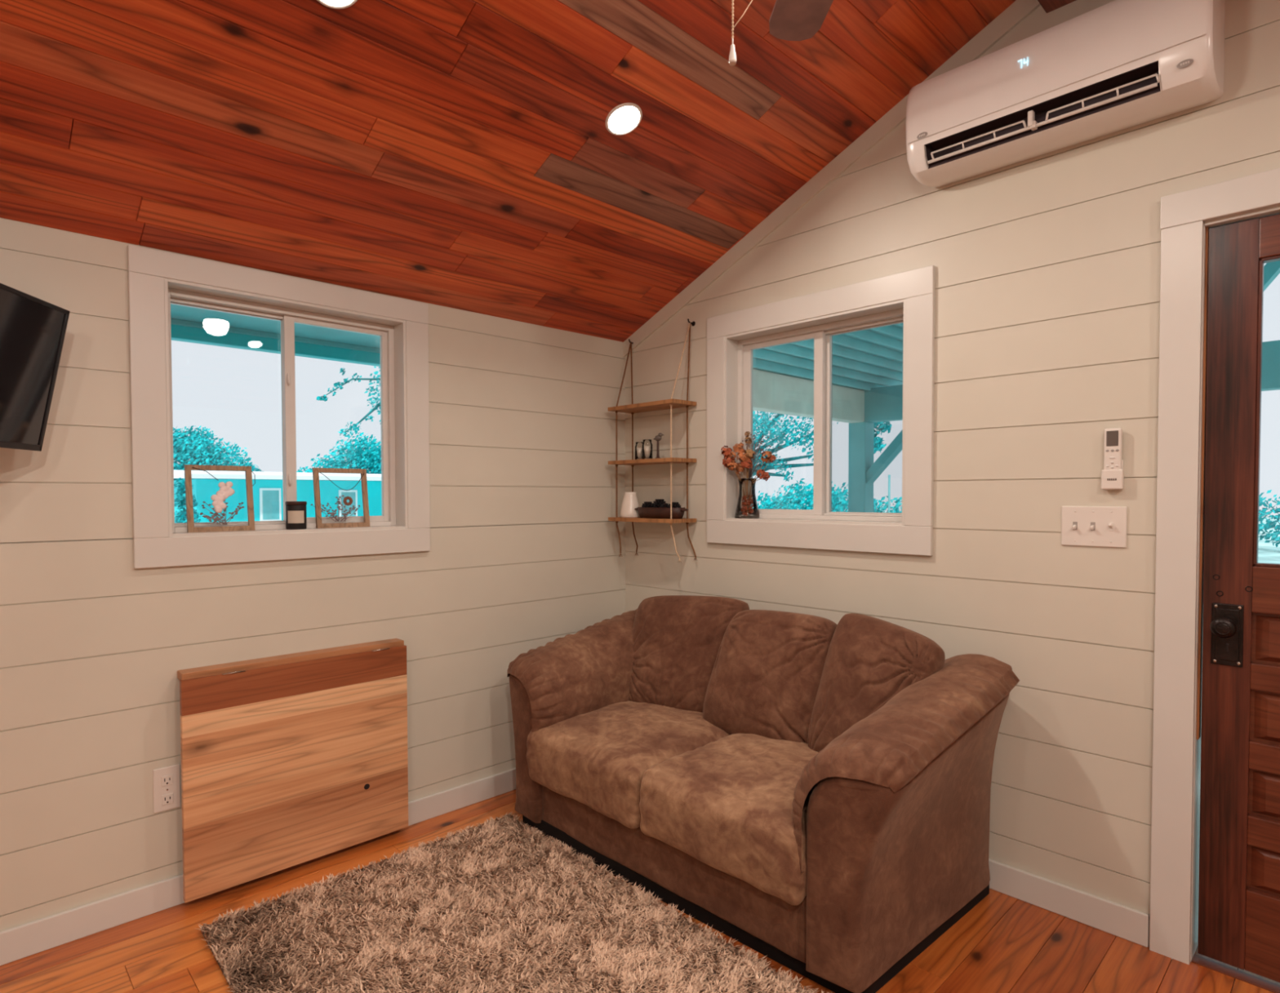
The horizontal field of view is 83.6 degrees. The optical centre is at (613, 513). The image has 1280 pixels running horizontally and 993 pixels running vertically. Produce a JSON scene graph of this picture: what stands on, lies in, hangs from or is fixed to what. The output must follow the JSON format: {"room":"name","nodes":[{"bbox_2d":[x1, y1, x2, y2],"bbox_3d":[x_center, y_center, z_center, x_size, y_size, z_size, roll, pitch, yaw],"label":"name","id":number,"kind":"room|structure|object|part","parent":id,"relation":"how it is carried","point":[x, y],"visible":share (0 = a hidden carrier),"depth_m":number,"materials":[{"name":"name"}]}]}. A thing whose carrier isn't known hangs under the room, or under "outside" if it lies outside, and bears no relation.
{"room":"living room","nodes":[
{"label":"living room","id":0,"kind":"room"},
{"bbox_2d":[0,217,626,931],"bbox_3d":[-1.618,0.211,2.155,4.750,2.077,0.150,-2,2,-43],"label":"wall","id":1,"kind":"structure","parent":0,"point":[523,555],"depth_m":2.31,"materials":[{"name":"beige paint"}]},
{"bbox_2d":[0,282,70,451],"bbox_3d":[-1.609,-0.355,1.583,0.344,0.388,0.749,0,1,-7],"label":"television","id":2,"kind":"object","parent":1,"relation":"attached to","point":[33,330],"visible":1,"depth_m":1.84,"materials":[{"name":"black plastic"}]},
{"bbox_2d":[152,764,180,813],"bbox_3d":[-1.408,0.868,2.256,0.074,0.138,0.009,-2,2,-43],"label":"wall outlet","id":3,"kind":"object","parent":1,"relation":"attached to","point":[166,780],"visible":1,"depth_m":2.25,"materials":[{"name":"white plastic"}]},
{"bbox_2d":[160,773,173,786],"bbox_3d":[-1.407,0.841,2.254,0.032,0.032,0.004,-2,2,-43],"label":"socket","id":4,"kind":"object","parent":3,"relation":"attached to","point":[166,780],"depth_m":2.25,"materials":[{"name":"white plastic"}]},
{"bbox_2d":[161,792,173,805],"bbox_3d":[-1.407,0.901,2.256,0.032,0.032,0.004,-2,2,-43],"label":"socket","id":5,"kind":"object","parent":3,"relation":"attached to","point":[166,797],"depth_m":2.25,"materials":[{"name":"white plastic"}]},
{"bbox_2d":[0,768,515,965],"bbox_3d":[-1.614,1.206,2.069,4.600,0.092,0.014,-2,2,-43],"label":"baseboard","id":6,"kind":"structure","parent":1,"relation":"attached to","point":[23,940],"depth_m":2.18,"materials":[{"name":"white paint"}]},
{"bbox_2d":[127,244,430,568],"bbox_3d":[-1.151,-0.333,2.564,0.995,0.979,0.166,-2,2,-43],"label":"window","id":7,"kind":"structure","parent":1,"relation":"in","point":[157,280],"depth_m":2.47,"materials":[{"name":"white paint"}]},
{"bbox_3d":[-1.320,-0.052,2.416,0.216,0.222,0.044,-2,2,-43],"label":"frame","id":8,"kind":"part","parent":7,"relation":"part of","materials":[{"name":"brown wood"}]},
{"bbox_3d":[-1.341,-0.333,2.459,0.430,0.747,0.022,-2,2,-43],"label":"sash","id":9,"kind":"part","parent":7,"relation":"part of","materials":[{"name":"white plastic"}]},
{"bbox_3d":[-1.176,-0.339,2.589,0.787,0.787,0.075,-2,2,-43],"label":"frame","id":10,"kind":"part","parent":7,"relation":"part of","materials":[{"name":"white plastic"}]},
{"bbox_2d":[284,501,306,528],"bbox_3d":[-1.135,0.006,2.559,0.071,0.099,0.071,-2,2,-43],"label":"candle","id":11,"kind":"object","parent":7,"relation":"on","point":[295,511],"visible":1,"depth_m":2.53,"materials":[{"name":"black glass"}]},
{"bbox_3d":[-1.135,-0.037,2.558,0.071,0.013,0.071,-2,2,-43],"label":"lid","id":12,"kind":"part","parent":11,"relation":"part of","materials":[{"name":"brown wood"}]},
{"bbox_3d":[-1.040,-0.340,2.704,0.390,0.747,0.022,-2,2,-43],"label":"sash","id":13,"kind":"part","parent":7,"relation":"part of","materials":[{"name":"white plastic"}]},
{"bbox_3d":[-1.029,-0.059,2.687,0.217,0.222,0.044,-2,2,-43],"label":"frame","id":14,"kind":"part","parent":7,"relation":"part of","materials":[{"name":"brown wood"}]},
{"bbox_2d":[177,638,408,902],"bbox_3d":[-1.088,0.851,2.509,0.753,0.718,0.077,-2,2,-43],"label":"table","id":15,"kind":"object","parent":1,"relation":"attached to","point":[288,760],"visible":1,"depth_m":2.44,"materials":[{"name":"brown wood"}]},
{"bbox_2d":[0,0,1015,342],"bbox_3d":[-0.228,-1.241,0.511,4.600,0.921,4.099,-2,2,-43],"label":"ceiling","id":16,"kind":"structure","parent":0,"point":[460,154],"depth_m":2.13,"materials":[{"name":"brown wood"}]},
{"bbox_2d":[316,0,357,8],"bbox_3d":[-0.642,-1.222,1.645,0.122,0.055,0.113,-2,2,-43],"label":"recessed light","id":17,"kind":"object","parent":16,"relation":"in","point":[335,4],"visible":1,"depth_m":1.69,"materials":[{"name":"white plastic"}]},
{"bbox_2d":[604,102,642,135],"bbox_3d":[0.033,-1.245,2.256,0.122,0.055,0.113,-2,2,-43],"label":"recessed light","id":18,"kind":"object","parent":16,"relation":"in","point":[624,118],"visible":1,"depth_m":2.25,"materials":[{"name":"white plastic"}]},
{"bbox_2d":[1037,0,1075,13],"bbox_3d":[-0.229,-1.582,0.503,4.600,0.182,0.352,-2,2,-43],"label":"beam","id":19,"kind":"structure","parent":16,"relation":"attached to","point":[1048,6],"depth_m":2.15,"materials":[{"name":"brown wood"}]},
{"bbox_2d":[728,0,833,66],"bbox_3d":[0.488,-1.148,1.200,1.259,0.724,1.240,-2,2,-43],"label":"ceiling fan","id":20,"kind":"object","parent":19,"relation":"hanging from","point":[789,20],"visible":1,"depth_m":1.80,"materials":[{"name":"brown wood"}]},
{"bbox_3d":[0.208,-0.994,1.246,0.004,0.327,0.004,-2,2,-43],"label":"pull chain","id":21,"kind":"part","parent":20,"relation":"part of","materials":[{"name":"silver metal"}]},
{"bbox_3d":[0.315,-1.006,1.254,0.214,0.316,0.006,0,1,-4],"label":"pull cord","id":22,"kind":"part","parent":20,"relation":"part of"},
{"bbox_3d":[0.470,-1.252,1.642,0.132,0.020,0.510,0,1,-1],"label":"fan blade","id":23,"kind":"part","parent":20,"relation":"part of","materials":[{"name":"brown wood"}]},
{"bbox_2d":[0,789,1279,992],"bbox_3d":[-0.156,1.296,0.579,4.739,0.020,4.223,-2,2,-43],"label":"floor","id":24,"kind":"structure","parent":0,"point":[1005,943],"depth_m":2.01,"materials":[{"name":"orange wood"}]},
{"bbox_2d":[195,810,831,992],"bbox_3d":[-0.116,1.240,1.713,1.190,0.032,2.191,-2,2,-43],"label":"shag rug","id":25,"kind":"object","parent":24,"relation":"on","point":[499,904],"visible":1,"depth_m":2.09,"materials":[{"name":"beige carpet"}]},
{"bbox_2d":[506,595,1019,992],"bbox_3d":[0.418,0.786,2.541,0.906,0.897,1.662,-2,2,-43],"label":"sofa","id":26,"kind":"object","parent":24,"relation":"on","point":[814,792],"visible":1,"depth_m":2.21,"materials":[{"name":"brown fabric"}]},
{"bbox_3d":[-0.054,0.830,3.062,0.858,0.676,0.215,-2,2,-43],"label":"arm panel","id":27,"kind":"part","parent":26,"relation":"part of","materials":[{"name":"brown fabric"}]},
{"bbox_2d":[506,608,637,731],"bbox_3d":[-0.046,0.668,3.042,0.868,0.470,0.290,-2,2,-43],"label":"armrest","id":28,"kind":"object","parent":26,"relation":"on","point":[591,669],"depth_m":2.83,"materials":[{"name":"fabric"}]},
{"bbox_2d":[526,700,728,828],"bbox_3d":[0.118,0.889,2.729,0.716,0.249,0.618,-2,2,-43],"label":"seat cushion","id":29,"kind":"object","parent":26,"relation":"on","point":[598,755],"depth_m":2.54,"materials":[{"name":"fabric"}]},
{"bbox_3d":[0.402,1.074,2.588,0.811,0.224,1.205,-2,2,-43],"label":"rail","id":30,"kind":"part","parent":26,"relation":"part of","materials":[{"name":"brown fabric"}]},
{"bbox_2d":[628,595,749,712],"bbox_3d":[0.289,0.579,2.958,0.533,0.483,0.297,1,2,37],"label":"pillow","id":31,"kind":"object","parent":26,"relation":"on","point":[676,642],"depth_m":2.87,"materials":[{"name":"brown fabric"}]},
{"bbox_2d":[639,733,817,905],"bbox_3d":[0.527,0.897,2.296,0.715,0.248,0.625,-2,2,-43],"label":"seat cushion","id":32,"kind":"object","parent":26,"relation":"on","point":[724,801],"depth_m":2.09,"materials":[{"name":"fabric"}]},
{"bbox_2d":[702,609,837,743],"bbox_3d":[0.579,0.602,2.625,0.290,0.482,0.487,-2,2,-43],"label":"pillow","id":33,"kind":"object","parent":26,"relation":"on","point":[766,672],"depth_m":2.53,"materials":[{"name":"brown fabric"}]},
{"bbox_2d":[807,613,945,752],"bbox_3d":[0.846,0.589,2.324,0.303,0.495,0.383,-2,2,-43],"label":"pillow","id":34,"kind":"object","parent":26,"relation":"on","point":[861,664],"depth_m":2.29,"materials":[{"name":"brown fabric"}]},
{"bbox_2d":[791,653,1019,872],"bbox_3d":[0.874,0.691,2.061,0.860,0.470,0.332,-2,2,-43],"label":"armrest","id":35,"kind":"object","parent":26,"relation":"on","point":[917,766],"depth_m":1.89,"materials":[{"name":"fabric"}]},
{"bbox_3d":[0.887,0.853,2.058,0.850,0.676,0.248,-2,2,-43],"label":"arm panel","id":36,"kind":"part","parent":26,"relation":"part of","materials":[{"name":"brown fabric"}]},
{"bbox_2d":[624,0,1279,946],"bbox_3d":[1.512,-0.243,2.156,0.150,2.969,4.100,-2,2,-43],"label":"wall","id":37,"kind":"structure","parent":0,"point":[1047,266],"depth_m":2.26,"materials":[{"name":"beige paint"}]},
{"bbox_2d":[608,318,697,561],"bbox_3d":[0.179,-0.337,3.342,0.181,1.096,0.440,-2,2,-43],"label":"shelf","id":38,"kind":"object","parent":37,"relation":"attached to","point":[670,403],"visible":1,"depth_m":3.27,"materials":[{"name":"brown wood"}]},
{"bbox_2d":[620,492,639,517],"bbox_3d":[0.083,-0.043,3.443,0.100,0.122,0.100,-2,2,-43],"label":"ceramic vase","id":39,"kind":"object","parent":38,"relation":"on","point":[630,501],"visible":0.96,"depth_m":3.41,"materials":[{"name":"white ceramic"}]},
{"bbox_2d":[635,441,644,459],"bbox_3d":[0.127,-0.297,3.393,0.047,0.085,0.047,-2,2,-43],"label":"glass jar","id":40,"kind":"object","parent":38,"relation":"on","point":[638,453],"visible":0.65,"depth_m":3.38,"materials":[{"name":"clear glass"}]},
{"bbox_2d":[641,439,652,458],"bbox_3d":[0.160,-0.300,3.350,0.049,0.093,0.049,-2,2,-43],"label":"glass jar","id":41,"kind":"object","parent":38,"relation":"on","point":[646,451],"visible":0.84,"depth_m":3.33,"materials":[{"name":"clear glass"}]},
{"bbox_2d":[653,432,663,457],"bbox_3d":[0.212,-0.312,3.301,0.032,0.122,0.065,-2,2,-43],"label":"figurine","id":42,"kind":"object","parent":38,"relation":"on","point":[658,437],"visible":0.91,"depth_m":3.30,"materials":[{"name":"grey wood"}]},
{"bbox_2d":[634,506,688,518],"bbox_3d":[0.219,-0.004,3.302,0.116,0.050,0.320,-2,2,-43],"label":"dough bowl","id":43,"kind":"object","parent":38,"relation":"on","point":[643,512],"visible":0.97,"depth_m":3.24,"materials":[{"name":"brown wood"}]},
{"bbox_2d":[641,501,653,507],"bbox_3d":[0.163,-0.026,3.357,0.062,0.061,0.062,-2,2,-43],"label":"pine cone","id":44,"kind":"object","parent":43,"relation":"in","point":[646,504],"visible":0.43,"depth_m":3.34,"materials":[{"name":"black plant"}]},
{"bbox_2d":[652,498,666,507],"bbox_3d":[0.215,-0.034,3.321,0.070,0.068,0.069,-2,2,-43],"label":"pine cone","id":45,"kind":"object","parent":43,"relation":"in","point":[658,502],"visible":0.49,"depth_m":3.30,"materials":[{"name":"black plant"}]},
{"bbox_2d":[659,502,669,507],"bbox_3d":[0.236,-0.023,3.267,0.050,0.049,0.050,-2,2,-43],"label":"pine cone","id":46,"kind":"object","parent":43,"relation":"in","point":[662,505],"visible":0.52,"depth_m":3.25,"materials":[{"name":"black plant"}]},
{"bbox_2d":[667,502,680,507],"bbox_3d":[0.278,-0.024,3.240,0.059,0.058,0.059,-2,2,-43],"label":"pine cone","id":47,"kind":"object","parent":43,"relation":"in","point":[674,504],"visible":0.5,"depth_m":3.22,"materials":[{"name":"black plant"}]},
{"bbox_2d":[706,265,934,555],"bbox_3d":[0.822,-0.363,2.887,0.176,0.999,0.998,-2,2,-43],"label":"window","id":48,"kind":"structure","parent":37,"relation":"in","point":[907,297],"depth_m":2.85,"materials":[{"name":"white paint"}]},
{"bbox_2d":[720,431,779,518],"bbox_3d":[0.597,-0.170,3.087,0.250,0.378,0.138,0,2,20],"label":"flower vase","id":49,"kind":"object","parent":48,"relation":"on","point":[746,462],"visible":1,"depth_m":3.08,"materials":[{"name":"orange plant"}]},
{"bbox_3d":[0.583,-0.067,3.110,0.108,0.172,0.108,-2,2,-43],"label":"glass","id":50,"kind":"part","parent":49,"relation":"part of","materials":[{"name":"clear glass"}]},
{"bbox_3d":[0.718,-0.368,3.031,0.022,0.742,0.390,-2,2,-43],"label":"sash","id":51,"kind":"part","parent":48,"relation":"part of","materials":[{"name":"white plastic"}]},
{"bbox_3d":[0.846,-0.367,2.908,0.075,0.782,0.786,-2,2,-43],"label":"frame","id":52,"kind":"part","parent":48,"relation":"part of","materials":[{"name":"white plastic"}]},
{"bbox_3d":[0.996,-0.362,2.776,0.022,0.742,0.395,-2,2,-43],"label":"sash","id":53,"kind":"part","parent":48,"relation":"part of","materials":[{"name":"white plastic"}]},
{"bbox_2d":[622,0,1040,356],"bbox_3d":[0.692,-1.219,2.891,0.012,0.897,1.874,-2,2,-43],"label":"trim","id":54,"kind":"structure","parent":37,"relation":"attached to","point":[1019,10],"depth_m":2.74,"materials":[{"name":"beige paint"}]},
{"bbox_2d":[906,0,1225,187],"bbox_3d":[1.284,-1.249,2.110,0.208,0.307,0.773,-2,2,-43],"label":"air conditioner","id":55,"kind":"object","parent":37,"relation":"attached to","point":[1099,72],"visible":1,"depth_m":2.01,"materials":[{"name":"white plastic"}]},
{"bbox_2d":[988,858,1149,946],"bbox_3d":[0.802,1.179,2.838,0.014,0.094,2.154,-2,2,-43],"label":"baseboard","id":56,"kind":"structure","parent":37,"relation":"attached to","point":[1131,924],"depth_m":2.18,"materials":[{"name":"white paint"}]},
{"bbox_2d":[1061,506,1127,547],"bbox_3d":[1.428,0.038,2.129,0.022,0.120,0.166,-2,2,-43],"label":"light switch","id":57,"kind":"object","parent":37,"relation":"attached to","point":[1081,526],"visible":1,"depth_m":2.13,"materials":[{"name":"white plastic"}]},
{"bbox_2d":[1101,427,1124,488],"bbox_3d":[1.459,-0.160,2.086,0.027,0.178,0.053,-2,2,-43],"label":"remote control","id":58,"kind":"object","parent":37,"relation":"attached to","point":[1113,473],"visible":1,"depth_m":2.08,"materials":[{"name":"white plastic"}]},
{"bbox_2d":[1149,167,1279,992],"bbox_3d":[1.982,0.203,1.738,0.348,2.155,1.027,-2,2,-43],"label":"door","id":59,"kind":"structure","parent":37,"relation":"in","point":[1215,873],"depth_m":1.94,"materials":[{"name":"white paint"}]},
{"bbox_3d":[1.632,0.302,1.909,0.064,0.055,0.055,-2,2,-43],"label":"knob","id":60,"kind":"part","parent":59,"relation":"part of","materials":[{"name":"black metal"}]},
{"bbox_3d":[1.659,0.327,1.931,0.008,0.167,0.066,-2,2,-43],"label":"lock plate","id":61,"kind":"part","parent":59,"relation":"part of","materials":[{"name":"black metal"}]},
{"bbox_3d":[1.922,1.122,1.706,0.040,0.219,0.620,-2,2,-43],"label":"rail","id":62,"kind":"part","parent":59,"relation":"part of","materials":[{"name":"brown wood"}]},
{"bbox_3d":[1.922,0.851,1.699,0.040,0.078,0.620,-2,2,-43],"label":"rail","id":63,"kind":"part","parent":59,"relation":"part of","materials":[{"name":"brown wood"}]},
{"bbox_3d":[1.922,0.952,1.701,0.022,0.123,0.620,-2,2,-43],"label":"panel","id":64,"kind":"part","parent":59,"relation":"part of","materials":[{"name":"brown wood"}]},
{"bbox_3d":[1.921,0.649,1.694,0.040,0.073,0.620,-2,2,-43],"label":"rail","id":65,"kind":"part","parent":59,"relation":"part of","materials":[{"name":"brown wood"}]},
{"bbox_3d":[1.921,0.749,1.696,0.022,0.127,0.620,-2,2,-43],"label":"panel","id":66,"kind":"part","parent":59,"relation":"part of","materials":[{"name":"brown wood"}]},
{"bbox_3d":[1.921,0.437,1.688,0.040,0.070,0.620,-2,2,-43],"label":"rail","id":67,"kind":"part","parent":59,"relation":"part of","materials":[{"name":"brown wood"}]},
{"bbox_3d":[1.921,0.542,1.691,0.022,0.140,0.620,-2,2,-43],"label":"panel","id":68,"kind":"part","parent":59,"relation":"part of","materials":[{"name":"brown wood"}]},
{"bbox_3d":[1.920,0.206,1.683,0.040,0.123,0.620,-2,2,-43],"label":"rail","id":69,"kind":"part","parent":59,"relation":"part of","materials":[{"name":"brown wood"}]},
{"bbox_3d":[1.920,0.335,1.686,0.022,0.135,0.620,-2,2,-43],"label":"panel","id":70,"kind":"part","parent":59,"relation":"part of","materials":[{"name":"brown wood"}]},
{"bbox_3d":[1.917,-0.717,1.659,0.040,0.105,0.620,-2,2,-43],"label":"rail","id":71,"kind":"part","parent":59,"relation":"part of","materials":[{"name":"brown wood"}]},
{"label":"outside","id":72,"kind":"structure","parent":0,"visible":0},
{"bbox_3d":[-15.779,1.484,11.784,15.900,0.020,18.500,-2,2,-43],"label":"driveway","id":73,"kind":"object","parent":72,"visible":0},
{"bbox_2d":[173,477,201,522],"bbox_3d":[-10.800,0.204,18.094,0.684,2.246,0.775,-2,2,-43],"label":"shrub","id":74,"kind":"object","parent":73,"relation":"on","point":[181,515],"visible":0.61,"depth_m":17.96,"materials":[{"name":"teal plant"}]},
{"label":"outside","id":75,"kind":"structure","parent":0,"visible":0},
{"bbox_2d":[844,510,1279,563],"bbox_3d":[7.632,1.385,17.534,110.000,0.200,130.000,-2,2,-43],"label":"ground","id":76,"kind":"structure","parent":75,"point":[1266,554],"depth_m":22.27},
{"bbox_2d":[173,425,263,479],"bbox_3d":[-14.731,-1.013,25.360,4.813,4.349,2.526,-2,2,-43],"label":"bushy tree","id":77,"kind":"object","parent":76,"relation":"on","point":[194,447],"visible":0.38,"depth_m":25.21,"materials":[{"name":"teal plant"}]},
{"bbox_2d":[173,469,382,522],"bbox_3d":[-9.373,-0.132,24.893,10.800,2.550,5.000,-2,2,-43],"label":"house","id":78,"kind":"structure","parent":76,"relation":"on","point":[268,500],"depth_m":21.41,"materials":[{"name":"teal paint"}]},
{"bbox_3d":[-10.202,-0.264,21.302,0.460,0.860,0.020,-2,2,-43],"label":"house pane","id":79,"kind":"part","parent":78,"relation":"part of","materials":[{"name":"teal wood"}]},
{"bbox_3d":[-8.482,-0.284,22.904,0.460,0.810,0.020,-2,2,-43],"label":"house pane","id":80,"kind":"part","parent":78,"relation":"part of","materials":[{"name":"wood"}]},
{"bbox_2d":[296,430,381,480],"bbox_3d":[-10.590,-1.271,30.546,6.349,4.576,2.835,-2,2,-43],"label":"round tree","id":81,"kind":"object","parent":76,"relation":"on","point":[370,458],"visible":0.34,"depth_m":29.84,"materials":[{"name":"teal plant"}]},
{"bbox_2d":[316,365,380,436],"bbox_3d":[-1.909,-0.571,7.692,2.450,4.268,1.631,-1,2,-26],"label":"tree","id":82,"kind":"object","parent":76,"relation":"on","point":[323,397],"visible":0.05,"depth_m":6.77,"materials":[{"name":"teal plant"}]},
{"bbox_2d":[752,409,839,481],"bbox_3d":[3.724,-1.745,18.514,3.368,6.070,5.596,-1,2,-35],"label":"shade tree","id":83,"kind":"object","parent":76,"relation":"on","point":[763,421],"visible":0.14,"depth_m":16.99,"materials":[{"name":"teal plant"}]},
{"bbox_2d":[752,478,902,512],"bbox_3d":[7.807,0.030,23.169,3.043,2.428,10.489,-2,2,-43],"label":"hedge","id":84,"kind":"object","parent":76,"relation":"on","point":[838,504],"visible":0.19,"depth_m":24.30,"materials":[{"name":"teal plant"}]},
{"bbox_2d":[873,421,891,512],"bbox_3d":[5.568,-0.448,15.312,0.533,3.595,0.794,-2,2,-43],"label":"young tree","id":85,"kind":"object","parent":76,"relation":"on","point":[878,445],"visible":0.26,"depth_m":15.11,"materials":[{"name":"teal plant"}]},
{"bbox_3d":[5.565,-1.660,15.281,0.533,1.169,0.794,-2,2,-43],"label":"crown","id":86,"kind":"part","parent":85,"relation":"part of","materials":[{"name":"teal plant"}]},
{"bbox_2d":[888,474,890,512],"bbox_3d":[5.809,0.267,15.058,0.042,2.170,0.042,-2,2,-43],"label":"fence post","id":87,"kind":"object","parent":76,"relation":"on","point":[889,475],"visible":0.35,"depth_m":15.03,"materials":[{"name":"teal wood"}]},
{"bbox_2d":[1258,489,1279,551],"bbox_3d":[22.698,0.476,18.798,3.255,2.535,19.032,-2,2,-43],"label":"tree line","id":88,"kind":"object","parent":76,"relation":"on","point":[1268,524],"visible":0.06,"depth_m":22.03,"materials":[{"name":"teal plant"}]},
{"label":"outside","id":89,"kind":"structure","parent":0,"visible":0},
{"bbox_3d":[3.369,1.291,3.956,4.940,0.120,7.150,-2,2,-43],"label":"porch deck","id":90,"kind":"object","parent":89,"visible":0},
{"bbox_2d":[752,260,1279,511],"bbox_3d":[3.527,-0.712,4.023,5.340,3.881,7.500,-2,2,-43],"label":"porch","id":91,"kind":"object","parent":90,"relation":"on","point":[868,364],"visible":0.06,"depth_m":7.05,"materials":[{"name":"teal wood"}]},
{"bbox_3d":[2.763,0.060,7.977,0.200,2.140,0.200,-2,2,-43],"label":"post","id":92,"kind":"part","parent":91,"relation":"part of","materials":[{"name":"teal wood"}]},
{"bbox_3d":[-0.229,-1.268,0.511,4.900,1.068,4.400,-2,2,-43],"label":"deck","id":93,"kind":"object","parent":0,"visible":0},
{"bbox_2d":[170,304,380,366],"bbox_3d":[-2.626,-0.929,2.170,6.140,0.238,1.275,-2,2,-43],"label":"eave","id":94,"kind":"object","parent":93,"relation":"attached to","point":[188,324],"visible":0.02,"depth_m":3.66,"materials":[{"name":"teal wood"}]}
]}

